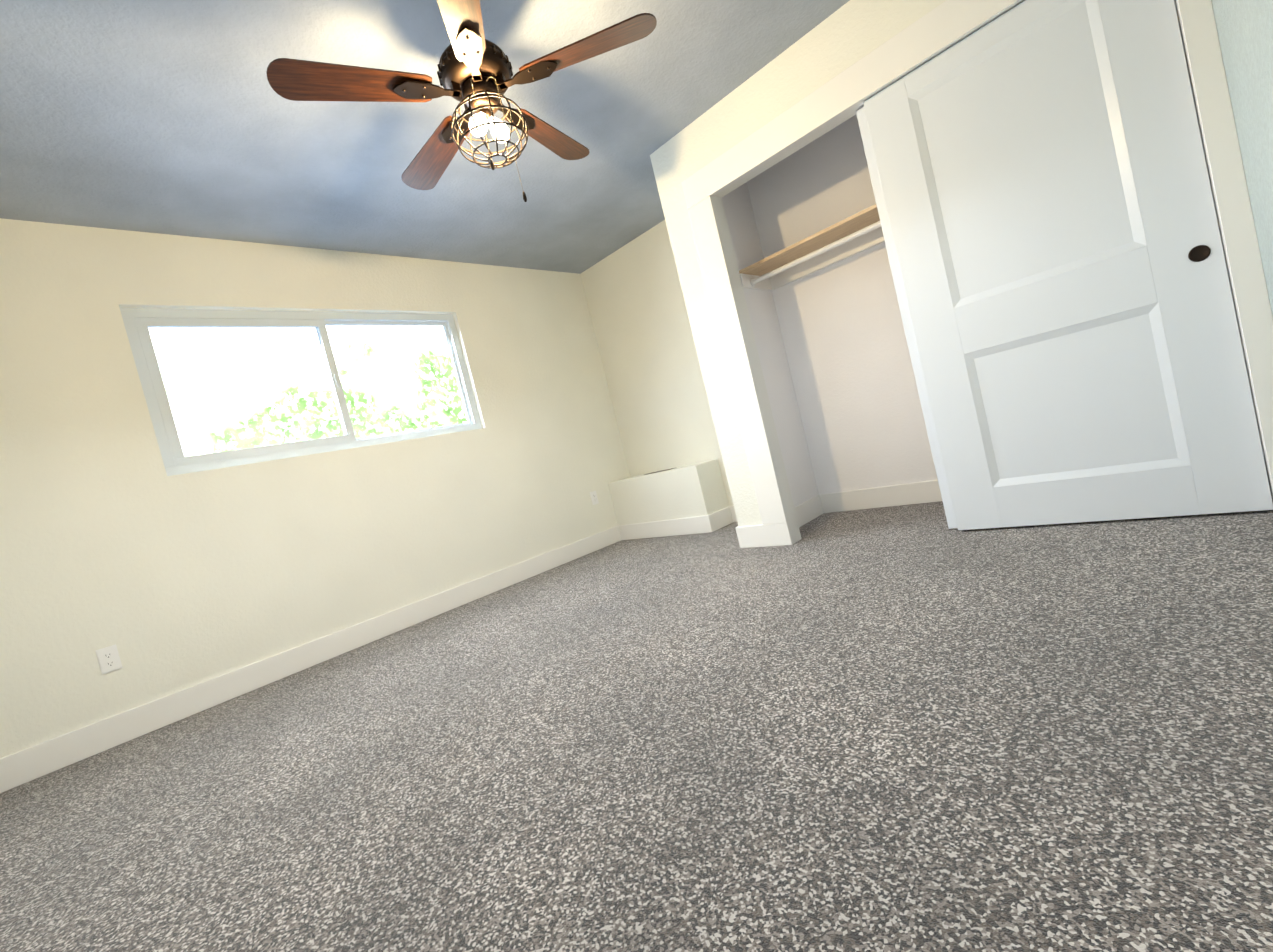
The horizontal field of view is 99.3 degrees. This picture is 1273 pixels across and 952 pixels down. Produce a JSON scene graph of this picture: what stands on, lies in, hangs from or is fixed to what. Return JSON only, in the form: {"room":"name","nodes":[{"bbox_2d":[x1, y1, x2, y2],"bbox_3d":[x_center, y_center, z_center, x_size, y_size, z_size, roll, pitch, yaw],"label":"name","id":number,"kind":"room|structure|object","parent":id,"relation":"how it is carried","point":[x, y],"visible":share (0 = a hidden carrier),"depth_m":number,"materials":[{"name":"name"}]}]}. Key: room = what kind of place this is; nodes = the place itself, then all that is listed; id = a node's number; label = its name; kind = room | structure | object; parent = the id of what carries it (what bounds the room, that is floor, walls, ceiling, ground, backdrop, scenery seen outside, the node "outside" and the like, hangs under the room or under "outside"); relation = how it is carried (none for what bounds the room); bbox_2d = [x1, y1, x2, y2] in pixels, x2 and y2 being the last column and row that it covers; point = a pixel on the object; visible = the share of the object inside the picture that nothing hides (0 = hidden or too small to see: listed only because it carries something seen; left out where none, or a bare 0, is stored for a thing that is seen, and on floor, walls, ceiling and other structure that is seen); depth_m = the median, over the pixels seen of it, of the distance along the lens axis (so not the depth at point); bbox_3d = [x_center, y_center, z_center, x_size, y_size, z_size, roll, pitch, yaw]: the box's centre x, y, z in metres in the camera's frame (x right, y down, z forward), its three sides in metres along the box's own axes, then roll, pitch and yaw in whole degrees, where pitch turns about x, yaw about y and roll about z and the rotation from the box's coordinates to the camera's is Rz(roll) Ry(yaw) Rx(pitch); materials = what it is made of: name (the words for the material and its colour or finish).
{"room":"empty bedroom","nodes":[
{"label":"empty bedroom","id":0,"kind":"room"},
{"bbox_2d":[0,218,629,757],"bbox_3d":[-1.798,-0.223,3.503,0.150,2.470,4.830,-12,3,44],"label":"wall","id":1,"kind":"structure","parent":0,"point":[112,532],"depth_m":2.93,"materials":[{"name":"beige paint"}]},
{"bbox_2d":[95,644,122,674],"bbox_3d":[-2.449,0.852,2.514,0.009,0.115,0.070,-12,3,44],"label":"outlet","id":2,"kind":"object","parent":1,"relation":"attached to","point":[109,660],"visible":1,"depth_m":2.51,"materials":[{"name":"white plastic"}]},
{"bbox_2d":[120,308,481,475],"bbox_3d":[-1.925,-0.602,3.455,0.077,0.890,1.860,-12,3,44],"label":"window","id":3,"kind":"structure","parent":1,"relation":"in","point":[138,322],"depth_m":3.20,"materials":[{"name":"glass"}]},
{"bbox_2d":[0,525,619,792],"bbox_3d":[-1.444,0.893,3.511,0.016,0.135,3.880,-12,3,44],"label":"baseboard","id":4,"kind":"structure","parent":1,"relation":"attached to","point":[42,758],"depth_m":2.87,"materials":[{"name":"white wood"}]},
{"bbox_2d":[590,491,598,504],"bbox_3d":[-0.368,0.191,4.743,0.009,0.115,0.070,-12,3,44],"label":"outlet","id":5,"kind":"object","parent":1,"relation":"attached to","point":[593,495],"visible":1,"depth_m":4.74,"materials":[{"name":"white plastic"}]},
{"bbox_2d":[0,0,849,273],"bbox_3d":[-0.686,-1.768,2.036,4.200,0.120,4.830,-12,3,44],"label":"ceiling","id":6,"kind":"structure","parent":0,"point":[178,117],"depth_m":2.44,"materials":[{"name":"paint"}]},
{"bbox_2d":[266,0,656,201],"bbox_3d":[-0.576,-1.319,2.007,1.234,0.801,1.271,-12,3,44],"label":"ceiling fan","id":7,"kind":"object","parent":6,"relation":"hanging from","point":[475,73],"visible":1,"depth_m":1.88,"materials":[{"name":"brown wood"}]},
{"bbox_2d":[0,501,1272,951],"bbox_3d":[-0.071,0.725,2.143,4.200,0.080,4.830,-12,3,44],"label":"floor","id":8,"kind":"structure","parent":0,"point":[920,727],"depth_m":1.28,"materials":[{"name":"carpet"}]},
{"bbox_2d":[608,459,728,524],"bbox_3d":[0.264,0.220,4.648,1.020,0.530,0.300,-12,3,44],"label":"wall","id":9,"kind":"structure","parent":0,"point":[692,490],"depth_m":4.41,"materials":[{"name":"beige paint"}]},
{"bbox_2d":[645,468,673,474],"bbox_3d":[0.199,-0.039,4.651,0.300,0.004,0.100,-12,3,44],"label":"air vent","id":10,"kind":"object","parent":9,"relation":"in","point":[660,471],"visible":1,"depth_m":4.64,"materials":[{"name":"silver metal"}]},
{"bbox_2d":[620,514,715,540],"bbox_3d":[0.221,0.439,4.527,1.006,0.135,0.022,-12,3,44],"label":"baseboard","id":11,"kind":"structure","parent":9,"relation":"attached to","point":[698,524],"depth_m":4.46,"materials":[{"name":"white wood"}]},
{"bbox_2d":[581,115,937,505],"bbox_3d":[1.194,-0.971,3.764,3.900,2.470,0.150,-12,3,44],"label":"wall","id":12,"kind":"structure","parent":0,"point":[851,368],"depth_m":3.68,"materials":[{"name":"beige paint"}]},
{"bbox_2d":[724,505,736,524],"bbox_3d":[0.974,0.268,4.192,0.600,0.135,0.019,-12,3,44],"label":"baseboard","id":13,"kind":"structure","parent":12,"relation":"attached to","point":[729,510],"depth_m":4.37,"materials":[{"name":"white wood"}]},
{"bbox_2d":[732,522,743,547],"bbox_3d":[0.918,0.304,3.681,0.022,0.135,0.836,-12,3,44],"label":"baseboard","id":14,"kind":"structure","parent":12,"relation":"attached to","point":[741,544],"depth_m":3.38,"materials":[{"name":"white wood"}]},
{"bbox_2d":[739,204,884,290],"bbox_3d":[1.538,-1.462,2.921,2.100,0.109,0.400,-12,3,44],"label":"shelf","id":15,"kind":"object","parent":12,"relation":"attached to","point":[856,233],"visible":0.35,"depth_m":3.36,"materials":[{"name":"brown wood"}]},
{"bbox_2d":[820,480,941,512],"bbox_3d":[2.048,0.050,3.124,2.100,0.135,0.019,-12,3,44],"label":"baseboard","id":16,"kind":"structure","parent":12,"relation":"attached to","point":[924,491],"depth_m":3.54,"materials":[{"name":"white wood"}]},
{"bbox_2d":[650,0,945,526],"bbox_3d":[1.206,-0.923,2.591,2.260,2.470,0.110,-12,3,44],"label":"wall","id":17,"kind":"structure","parent":0,"point":[848,34],"depth_m":2.98,"materials":[{"name":"beige paint"}]},
{"bbox_2d":[740,522,792,547],"bbox_3d":[0.774,0.358,3.258,0.335,0.135,0.016,-12,3,44],"label":"baseboard","id":18,"kind":"structure","parent":17,"relation":"attached to","point":[778,534],"depth_m":3.25,"materials":[{"name":"white wood"}]},
{"bbox_2d":[794,495,823,526],"bbox_3d":[1.070,0.271,3.589,0.016,0.135,0.667,-12,3,44],"label":"baseboard","id":19,"kind":"structure","parent":17,"relation":"attached to","point":[809,510],"depth_m":3.70,"materials":[{"name":"white wood"}]},
{"bbox_2d":[856,107,956,528],"bbox_3d":[1.633,-0.804,2.265,0.980,2.038,0.035,-12,3,44],"label":"closet door","id":20,"kind":"structure","parent":17,"relation":"in","point":[904,311],"depth_m":2.58,"materials":[{"name":"white wood"}]},
{"bbox_2d":[681,0,1272,543],"bbox_3d":[1.296,-0.805,2.524,2.075,2.203,0.131,-12,3,44],"label":"trim","id":21,"kind":"structure","parent":17,"relation":"attached to","point":[847,92],"depth_m":2.39,"materials":[{"name":"white"}]},
{"bbox_2d":[863,0,1272,529],"bbox_3d":[1.641,-0.803,2.197,0.986,2.038,0.039,-12,3,44],"label":"closet door","id":22,"kind":"structure","parent":17,"relation":"in","point":[1045,181],"depth_m":2.12,"materials":[{"name":"white wood"}]},
{"bbox_2d":[1211,0,1272,315],"bbox_3d":[1.045,-0.801,0.677,0.150,2.470,4.830,-12,3,44],"label":"wall","id":23,"kind":"structure","parent":0,"point":[1245,31],"depth_m":1.54,"materials":[{"name":"paint"}]},
{"label":"outside","id":24,"kind":"structure","parent":0,"visible":0},
{"bbox_2d":[148,326,467,456],"bbox_3d":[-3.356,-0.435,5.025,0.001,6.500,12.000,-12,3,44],"label":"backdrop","id":25,"kind":"structure","parent":24,"point":[245,387],"depth_m":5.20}
]}

